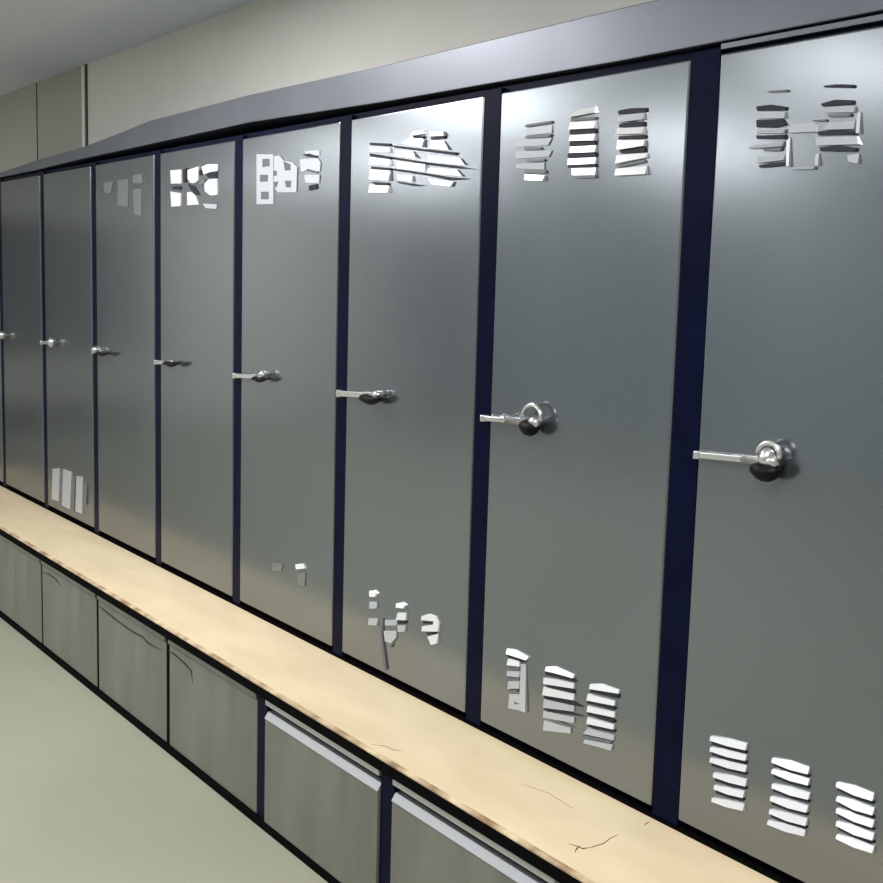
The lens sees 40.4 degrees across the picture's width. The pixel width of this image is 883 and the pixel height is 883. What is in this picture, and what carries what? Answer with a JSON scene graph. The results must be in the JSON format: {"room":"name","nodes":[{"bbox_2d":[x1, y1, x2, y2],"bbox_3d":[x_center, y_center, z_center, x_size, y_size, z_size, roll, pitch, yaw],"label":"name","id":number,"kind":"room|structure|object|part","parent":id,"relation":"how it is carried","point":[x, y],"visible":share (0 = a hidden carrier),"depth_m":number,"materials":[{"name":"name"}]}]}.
{"room":"changing room","nodes":[
{"label":"changing room","id":0,"kind":"room"},
{"bbox_2d":[0,0,258,95],"bbox_3d":[-3.905,-1.726,3.307,7.150,0.100,14.900,-4,9,-36],"label":"ceiling","id":1,"kind":"structure","parent":0,"point":[40,40],"depth_m":5.50,"materials":[{"name":"white paint"}]},
{"bbox_2d":[0,618,327,882],"bbox_3d":[-3.985,1.074,3.671,7.150,0.100,14.900,-4,9,-36],"label":"floor","id":2,"kind":"structure","parent":0,"point":[86,796],"depth_m":3.66,"materials":[{"name":"green plastic"}]},
{"bbox_2d":[0,610,340,882],"bbox_3d":[-0.922,1.041,4.113,0.058,0.024,3.964,-4,9,-36],"label":"strip","id":3,"kind":"object","parent":2,"relation":"on","point":[249,813],"visible":0.29,"depth_m":3.98,"materials":[{"name":"black rubber"}]},
{"bbox_2d":[0,535,41,642],"bbox_3d":[-1.633,0.626,5.594,0.686,0.376,0.660,-4,9,-36],"label":"drawer","id":4,"kind":"object","parent":3,"relation":"on","point":[20,571],"visible":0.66,"depth_m":5.36,"materials":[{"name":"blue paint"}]},
{"bbox_3d":[-1.891,0.467,5.371,0.026,0.018,0.645,-4,9,-36],"label":"rail","id":5,"kind":"part","parent":4,"relation":"part of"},
{"bbox_2d":[41,561,97,686],"bbox_3d":[-1.245,0.706,5.066,0.686,0.376,0.660,-4,9,-36],"label":"drawer","id":6,"kind":"object","parent":3,"relation":"on","point":[69,609],"visible":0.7,"depth_m":4.84,"materials":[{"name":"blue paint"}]},
{"bbox_3d":[-1.698,0.685,5.132,0.018,0.374,0.016,-4,9,-36],"label":"post","id":7,"kind":"part","parent":6,"relation":"part of","materials":[{"name":"black metal"}]},
{"bbox_3d":[-1.502,0.547,4.842,0.026,0.018,0.643,-4,9,-36],"label":"rail","id":8,"kind":"part","parent":6,"relation":"part of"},
{"bbox_2d":[97,595,166,741],"bbox_3d":[-0.856,0.785,4.537,0.686,0.376,0.660,-4,9,-36],"label":"drawer","id":9,"kind":"object","parent":3,"relation":"on","point":[131,656],"visible":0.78,"depth_m":4.32,"materials":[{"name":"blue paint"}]},
{"bbox_3d":[-1.308,0.765,4.602,0.018,0.374,0.020,-4,9,-36],"label":"post","id":10,"kind":"part","parent":9,"relation":"part of","materials":[{"name":"black metal"}]},
{"bbox_3d":[-1.112,0.627,4.312,0.026,0.018,0.639,-4,9,-36],"label":"rail","id":11,"kind":"part","parent":9,"relation":"part of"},
{"bbox_2d":[0,481,803,882],"bbox_3d":[-0.933,0.557,4.640,0.726,0.041,6.296,-4,9,-36],"label":"bench","id":12,"kind":"object","parent":9,"relation":"on","point":[567,829],"depth_m":3.13,"materials":[{"name":"brown wood"}]},
{"bbox_2d":[0,326,2,481],"bbox_3d":[-2.440,-0.626,6.854,0.438,1.648,0.698,-4,9,-36],"label":"locker","id":13,"kind":"object","parent":12,"relation":"on","point":[1,430],"visible":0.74,"depth_m":6.54,"materials":[{"name":"grey metal"}]},
{"bbox_2d":[0,0,882,178],"bbox_3d":[-0.755,-1.168,4.512,0.404,0.118,6.296,-4,9,-36],"label":"locker top","id":14,"kind":"object","parent":13,"relation":"on","point":[655,29],"visible":0.5,"depth_m":2.96,"materials":[{"name":"grey paint"}]},
{"bbox_2d":[0,171,44,502],"bbox_3d":[-2.028,-0.542,6.295,0.438,1.648,0.698,-4,9,-36],"label":"locker","id":15,"kind":"object","parent":12,"relation":"on","point":[20,208],"visible":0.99,"depth_m":6.16,"materials":[{"name":"grey metal"}]},
{"bbox_3d":[-2.324,-0.562,6.360,0.038,0.040,0.040,-4,9,-36],"label":"knob","id":16,"kind":"part","parent":15,"relation":"part of","materials":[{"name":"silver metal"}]},
{"bbox_3d":[-2.355,-0.570,6.450,0.012,1.644,0.058,-4,9,-36],"label":"post","id":17,"kind":"part","parent":15,"relation":"part of","materials":[{"name":"black metal"}]},
{"bbox_2d":[40,162,94,527],"bbox_3d":[-1.617,-0.458,5.736,0.438,1.648,0.698,-4,9,-36],"label":"locker","id":18,"kind":"object","parent":12,"relation":"on","point":[66,192],"visible":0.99,"depth_m":5.60,"materials":[{"name":"grey metal"}]},
{"bbox_3d":[-1.944,-0.485,5.891,0.012,1.644,0.058,-4,9,-36],"label":"post","id":19,"kind":"part","parent":18,"relation":"part of","materials":[{"name":"black metal"}]},
{"bbox_3d":[-1.859,-0.472,5.728,0.038,0.048,0.050,-4,9,-36],"label":"knob","id":20,"kind":"part","parent":18,"relation":"part of","materials":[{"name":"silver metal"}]},
{"bbox_2d":[52,468,62,505],"bbox_3d":[-1.864,0.215,5.823,0.008,0.185,0.152,-4,9,-36],"label":"vent","id":21,"kind":"object","parent":18,"relation":"attached to","point":[57,473],"depth_m":5.82,"materials":[{"name":"white metal"}]},
{"bbox_2d":[62,469,75,510],"bbox_3d":[-1.768,0.228,5.692,0.008,0.181,0.178,-4,9,-36],"label":"vent","id":22,"kind":"object","parent":18,"relation":"attached to","point":[68,475],"depth_m":5.69,"materials":[{"name":"white metal"}]},
{"bbox_2d":[75,476,87,513],"bbox_3d":[-1.666,0.247,5.553,0.008,0.175,0.148,-4,9,-36],"label":"vent","id":23,"kind":"object","parent":18,"relation":"attached to","point":[81,482],"depth_m":5.55,"materials":[{"name":"white metal"}]},
{"bbox_2d":[91,150,157,557],"bbox_3d":[-1.206,-0.373,5.176,0.438,1.648,0.698,-4,9,-36],"label":"locker","id":24,"kind":"object","parent":12,"relation":"on","point":[123,188],"visible":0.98,"depth_m":5.04,"materials":[{"name":"grey metal"}]},
{"bbox_3d":[-1.516,-0.402,5.260,0.038,0.034,0.056,-4,9,-36],"label":"knob","id":25,"kind":"part","parent":24,"relation":"part of","materials":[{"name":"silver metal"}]},
{"bbox_3d":[-1.532,-0.401,5.331,0.012,1.644,0.058,-4,9,-36],"label":"post","id":26,"kind":"part","parent":24,"relation":"part of","materials":[{"name":"black metal"}]},
{"bbox_2d":[103,181,113,192],"bbox_3d":[-1.409,-1.075,5.083,0.004,0.049,0.118,-4,9,-36],"label":"vent","id":27,"kind":"object","parent":24,"relation":"attached to","point":[108,186],"depth_m":5.08,"materials":[{"name":"white metal"}]},
{"bbox_2d":[118,179,127,206],"bbox_3d":[-1.316,-1.025,4.959,0.004,0.112,0.114,-4,9,-36],"label":"vent","id":28,"kind":"object","parent":24,"relation":"attached to","point":[122,183],"depth_m":4.95,"materials":[{"name":"white metal"}]},
{"bbox_2d":[133,174,142,215],"bbox_3d":[-1.223,-0.992,4.834,0.004,0.165,0.096,-4,9,-36],"label":"vent","id":29,"kind":"object","parent":24,"relation":"attached to","point":[137,178],"depth_m":4.83,"materials":[{"name":"white metal"}]},
{"bbox_2d":[154,135,238,596],"bbox_3d":[-0.795,-0.289,4.617,0.440,1.648,0.698,-4,9,-36],"label":"locker","id":30,"kind":"object","parent":12,"relation":"on","point":[195,183],"visible":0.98,"depth_m":4.47,"materials":[{"name":"grey metal"}]},
{"bbox_3d":[-1.121,-0.316,4.772,0.012,1.644,0.058,-4,9,-36],"label":"post","id":31,"kind":"part","parent":30,"relation":"part of","materials":[{"name":"black metal"}]},
{"bbox_2d":[170,170,181,206],"bbox_3d":[-1.001,-0.957,4.530,0.005,0.137,0.100,-4,9,-36],"label":"vent","id":32,"kind":"object","parent":30,"relation":"attached to","point":[175,175],"depth_m":4.53,"materials":[{"name":"white metal"}]},
{"bbox_2d":[183,166,201,204],"bbox_3d":[-0.917,-0.940,4.416,0.005,0.137,0.162,-4,9,-36],"label":"vent","id":33,"kind":"object","parent":30,"relation":"attached to","point":[192,175],"depth_m":4.41,"materials":[{"name":"white metal"}]},
{"bbox_2d":[199,164,218,208],"bbox_3d":[-0.834,-0.913,4.304,0.005,0.160,0.153,-4,9,-36],"label":"vent","id":34,"kind":"object","parent":30,"relation":"attached to","point":[208,173],"depth_m":4.30,"materials":[{"name":"white metal"}]},
{"bbox_2d":[232,116,343,645],"bbox_3d":[-0.383,-0.204,4.058,0.438,1.648,0.698,-4,9,-36],"label":"locker","id":35,"kind":"object","parent":12,"relation":"on","point":[288,179],"visible":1,"depth_m":3.91,"materials":[{"name":"grey metal"}]},
{"bbox_3d":[-0.709,-0.232,4.213,0.012,1.644,0.058,-4,9,-36],"label":"post","id":36,"kind":"part","parent":35,"relation":"part of","materials":[{"name":"black metal"}]},
{"bbox_3d":[-0.593,-0.223,4.004,0.038,0.028,0.032,-4,9,-36],"label":"knob","id":37,"kind":"part","parent":35,"relation":"part of","materials":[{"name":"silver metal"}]},
{"bbox_2d":[256,154,273,203],"bbox_3d":[-0.582,-0.867,3.961,0.005,0.167,0.121,-4,9,-36],"label":"vent","id":38,"kind":"object","parent":35,"relation":"attached to","point":[264,162],"depth_m":3.96,"materials":[{"name":"white metal"}]},
{"bbox_2d":[272,563,282,570],"bbox_3d":[-0.551,0.424,4.036,0.004,0.038,0.071,-4,9,-36],"label":"vent","id":39,"kind":"object","parent":35,"relation":"attached to","point":[275,566],"depth_m":4.03,"materials":[{"name":"white metal"}]},
{"bbox_2d":[274,155,297,191],"bbox_3d":[-0.500,-0.858,3.849,0.005,0.121,0.156,-4,9,-36],"label":"vent","id":40,"kind":"object","parent":35,"relation":"attached to","point":[285,166],"depth_m":3.84,"materials":[{"name":"white metal"}]},
{"bbox_2d":[295,563,305,585],"bbox_3d":[-0.460,0.432,3.906,0.011,0.077,0.061,-4,9,-36],"label":"vent","id":41,"kind":"object","parent":35,"relation":"attached to","point":[300,568],"depth_m":3.91,"materials":[{"name":"white metal"}]},
{"bbox_2d":[300,150,320,190],"bbox_3d":[-0.407,-0.841,3.722,0.005,0.122,0.129,-4,9,-36],"label":"vent","id":42,"kind":"object","parent":35,"relation":"attached to","point":[310,160],"depth_m":3.72,"materials":[{"name":"white metal"}]},
{"bbox_3d":[-1.216,0.581,4.436,0.024,0.029,6.296,-4,9,-36],"label":"support rail","id":43,"kind":"part","parent":12,"relation":"part of","materials":[{"name":"beige wood"}]},
{"bbox_3d":[-0.843,0.532,4.703,0.304,0.004,6.296,-4,9,-36],"label":"plinth strip","id":44,"kind":"part","parent":12,"relation":"part of","materials":[{"name":"beige wood"}]},
{"bbox_2d":[333,89,489,712],"bbox_3d":[0.025,-0.120,3.499,0.444,1.648,0.692,-4,9,-36],"label":"locker","id":45,"kind":"object","parent":12,"relation":"on","point":[411,195],"visible":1,"depth_m":3.35,"materials":[{"name":"grey metal"}]},
{"bbox_3d":[-0.298,-0.147,3.653,0.012,1.644,0.058,-4,9,-36],"label":"post","id":46,"kind":"part","parent":45,"relation":"part of","materials":[{"name":"black metal"}]},
{"bbox_2d":[368,590,378,624],"bbox_3d":[-0.202,0.494,3.556,0.011,0.112,0.048,-4,9,-36],"label":"vent","id":47,"kind":"object","parent":45,"relation":"attached to","point":[373,595],"depth_m":3.56,"materials":[{"name":"white metal"}]},
{"bbox_3d":[-0.181,-0.135,3.446,0.038,0.024,0.036,-4,9,-36],"label":"knob","id":48,"kind":"part","parent":45,"relation":"part of","materials":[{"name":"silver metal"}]},
{"bbox_2d":[368,143,391,192],"bbox_3d":[-0.175,-0.777,3.403,0.011,0.146,0.112,-4,9,-36],"label":"vent","id":49,"kind":"object","parent":45,"relation":"attached to","point":[379,154],"depth_m":3.40,"materials":[{"name":"white metal"}]},
{"bbox_2d":[379,602,406,669],"bbox_3d":[-0.144,0.565,3.483,0.011,0.226,0.141,-4,9,-36],"label":"vent","id":50,"kind":"object","parent":45,"relation":"attached to","point":[392,615],"depth_m":3.48,"materials":[{"name":"white metal"}]},
{"bbox_2d":[392,129,426,185],"bbox_3d":[-0.089,-0.773,3.286,0.011,0.150,0.168,-4,9,-36],"label":"vent","id":51,"kind":"object","parent":45,"relation":"attached to","point":[409,146],"depth_m":3.28,"materials":[{"name":"white metal"}]},
{"bbox_2d":[421,614,439,644],"bbox_3d":[-0.032,0.519,3.323,0.011,0.083,0.083,-4,9,-36],"label":"vent","id":52,"kind":"object","parent":45,"relation":"attached to","point":[430,623],"depth_m":3.32,"materials":[{"name":"white metal"}]},
{"bbox_2d":[427,131,471,186],"bbox_3d":[0.025,-0.741,3.131,0.011,0.149,0.217,-4,9,-36],"label":"vent","id":53,"kind":"object","parent":45,"relation":"attached to","point":[449,153],"depth_m":3.14,"materials":[{"name":"white metal"}]},
{"bbox_2d":[466,51,696,804],"bbox_3d":[0.429,-0.037,2.946,0.448,1.648,0.686,-4,9,-36],"label":"locker","id":54,"kind":"object","parent":12,"relation":"on","point":[584,173],"visible":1,"depth_m":2.80,"materials":[{"name":"grey metal"}]},
{"bbox_3d":[0.112,-0.064,3.096,0.012,1.644,0.064,-4,9,-36],"label":"post","id":55,"kind":"part","parent":54,"relation":"part of","materials":[{"name":"black metal"}]},
{"bbox_3d":[0.159,-0.057,2.983,0.038,0.024,0.022,-4,9,-36],"label":"knob","id":56,"kind":"part","parent":54,"relation":"part of","materials":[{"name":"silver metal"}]},
{"bbox_2d":[506,648,528,712],"bbox_3d":[0.189,0.604,3.027,0.011,0.157,0.083,-4,9,-36],"label":"vent","id":57,"kind":"object","parent":54,"relation":"attached to","point":[517,659],"depth_m":3.02,"materials":[{"name":"white metal"}]},
{"bbox_3d":[0.202,-0.052,2.921,0.026,0.031,0.133,-2,8,-26],"label":"lever","id":58,"kind":"part","parent":54,"relation":"part of","materials":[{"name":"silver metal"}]},
{"bbox_2d":[515,121,552,180],"bbox_3d":[0.217,-0.691,2.870,0.011,0.137,0.137,-4,9,-36],"label":"vent","id":59,"kind":"object","parent":54,"relation":"attached to","point":[533,139],"depth_m":2.87,"materials":[{"name":"white metal"}]},
{"bbox_2d":[542,666,582,732],"bbox_3d":[0.293,0.633,2.887,0.011,0.171,0.146,-4,9,-36],"label":"vent","id":60,"kind":"object","parent":54,"relation":"attached to","point":[562,686],"depth_m":2.89,"materials":[{"name":"white metal"}]},
{"bbox_2d":[567,106,596,178],"bbox_3d":[0.321,-0.678,2.729,0.011,0.158,0.097,-4,9,-36],"label":"vent","id":61,"kind":"object","parent":54,"relation":"attached to","point":[581,120],"depth_m":2.73,"materials":[{"name":"white metal"}]},
{"bbox_2d":[580,683,619,749],"bbox_3d":[0.366,0.638,2.787,0.011,0.160,0.119,-4,9,-36],"label":"vent","id":62,"kind":"object","parent":54,"relation":"attached to","point":[599,702],"depth_m":2.78,"materials":[{"name":"white metal"}]},
{"bbox_2d":[614,108,647,175],"bbox_3d":[0.413,-0.651,2.604,0.011,0.144,0.099,-4,9,-36],"label":"vent","id":63,"kind":"object","parent":54,"relation":"attached to","point":[630,124],"depth_m":2.61,"materials":[{"name":"white metal"}]},
{"bbox_2d":[652,14,882,882],"bbox_3d":[0.849,0.049,2.375,0.448,1.649,0.739,-4,9,-36],"label":"locker","id":64,"kind":"object","parent":12,"relation":"on","point":[769,735],"visible":1,"depth_m":2.33,"materials":[{"name":"grey metal"}]},
{"bbox_3d":[0.519,0.020,2.542,0.012,1.644,0.076,-4,9,-36],"label":"post","id":65,"kind":"part","parent":64,"relation":"part of","materials":[{"name":"black metal"}]},
{"bbox_2d":[710,735,747,810],"bbox_3d":[0.591,0.683,2.480,0.011,0.152,0.097,-4,9,-36],"label":"vent","id":66,"kind":"object","parent":64,"relation":"attached to","point":[728,753],"depth_m":2.47,"materials":[{"name":"white metal"}]},
{"bbox_3d":[0.625,0.036,2.346,0.024,0.031,0.103,-2,8,-23],"label":"lever","id":67,"kind":"part","parent":64,"relation":"part of","materials":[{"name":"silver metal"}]},
{"bbox_3d":[0.635,0.034,2.335,0.038,0.044,0.036,-4,9,-36],"label":"knob","id":68,"kind":"part","parent":64,"relation":"part of","materials":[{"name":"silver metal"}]},
{"bbox_2d":[749,89,816,169],"bbox_3d":[0.651,-0.592,2.284,0.008,0.154,0.157,-4,9,-36],"label":"vent","id":69,"kind":"object","parent":64,"relation":"attached to","point":[782,122],"depth_m":2.29,"materials":[{"name":"white metal"}]},
{"bbox_2d":[767,757,810,835],"bbox_3d":[0.683,0.697,2.355,0.011,0.148,0.090,-4,9,-36],"label":"vent","id":70,"kind":"object","parent":64,"relation":"attached to","point":[788,778],"depth_m":2.35,"materials":[{"name":"white metal"}]},
{"bbox_2d":[812,84,861,165],"bbox_3d":[0.720,-0.578,2.190,0.008,0.146,0.108,-4,9,-36],"label":"vent","id":71,"kind":"object","parent":64,"relation":"attached to","point":[836,108],"depth_m":2.19,"materials":[{"name":"white metal"}]},
{"bbox_2d":[835,781,874,852],"bbox_3d":[0.770,0.698,2.235,0.011,0.115,0.087,-4,9,-36],"label":"vent","id":72,"kind":"object","parent":64,"relation":"attached to","point":[854,800],"depth_m":2.23,"materials":[{"name":"white metal"}]},
{"bbox_2d":[167,639,257,812],"bbox_3d":[-0.467,0.865,4.009,0.686,0.376,0.660,-4,9,-36],"label":"drawer","id":73,"kind":"object","parent":3,"relation":"on","point":[212,718],"visible":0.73,"depth_m":3.78,"materials":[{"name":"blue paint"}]},
{"bbox_3d":[-0.918,0.845,4.072,0.018,0.374,0.024,-4,9,-36],"label":"post","id":74,"kind":"part","parent":73,"relation":"part of","materials":[{"name":"black metal"}]},
{"bbox_3d":[-0.722,0.707,3.782,0.026,0.018,0.635,-4,9,-36],"label":"rail","id":75,"kind":"part","parent":73,"relation":"part of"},
{"bbox_2d":[257,696,380,882],"bbox_3d":[-0.080,0.945,3.480,0.688,0.376,0.660,-4,9,-36],"label":"drawer","id":76,"kind":"object","parent":3,"relation":"on","point":[321,797],"visible":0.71,"depth_m":3.25,"materials":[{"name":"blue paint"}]},
{"bbox_3d":[-0.520,0.927,3.530,0.018,0.374,0.058,-4,9,-36],"label":"post","id":77,"kind":"part","parent":76,"relation":"part of","materials":[{"name":"black metal"}]},
{"bbox_3d":[-0.323,0.789,3.240,0.026,0.018,0.601,-4,9,-36],"label":"rail","id":78,"kind":"part","parent":76,"relation":"part of","materials":[{"name":"grey metal"}]},
{"bbox_2d":[379,772,558,882],"bbox_3d":[0.309,1.025,2.952,0.688,0.376,0.660,-4,9,-36],"label":"drawer","id":79,"kind":"object","parent":3,"relation":"on","point":[420,842],"visible":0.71,"depth_m":2.82,"materials":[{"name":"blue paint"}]},
{"bbox_3d":[-0.131,1.007,3.001,0.018,0.374,0.060,-4,9,-36],"label":"post","id":80,"kind":"part","parent":79,"relation":"part of","materials":[{"name":"black metal"}]},
{"bbox_3d":[0.060,1.075,2.739,0.026,0.314,0.598,-4,9,-36],"label":"panel","id":81,"kind":"part","parent":79,"relation":"part of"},
{"bbox_2d":[87,0,653,144],"bbox_3d":[-1.096,-0.514,5.556,0.100,2.725,14.900,-4,9,-36],"label":"wall","id":82,"kind":"structure","parent":0,"point":[259,46],"depth_m":4.71,"materials":[{"name":"beige paint"}]},
{"bbox_2d":[36,83,37,159],"bbox_3d":[-2.418,-1.520,7.191,0.002,1.224,0.012,-4,9,-36],"label":"trim","id":83,"kind":"structure","parent":82,"relation":"attached to","point":[36,83],"depth_m":7.14,"materials":[{"name":"grey"}]},
{"bbox_2d":[0,66,81,171],"bbox_3d":[-3.698,-1.784,8.938,0.004,1.224,5.922,-4,9,-36],"label":"wall panel","id":84,"kind":"object","parent":82,"relation":"attached to","point":[59,97],"depth_m":7.08,"materials":[{"name":"grey paint"}]},
{"bbox_2d":[81,65,85,146],"bbox_3d":[-1.948,-1.423,6.551,0.014,1.224,0.038,-4,9,-36],"label":"trim","id":85,"kind":"structure","parent":82,"relation":"attached to","point":[82,66],"depth_m":6.49,"materials":[{"name":"white"}]},
{"bbox_2d":[85,64,87,145],"bbox_3d":[-1.927,-1.420,6.528,0.008,1.224,0.020,-4,9,-36],"label":"trim","id":86,"kind":"structure","parent":82,"relation":"attached to","point":[86,74],"depth_m":6.47,"materials":[{"name":"grey"}]}
]}

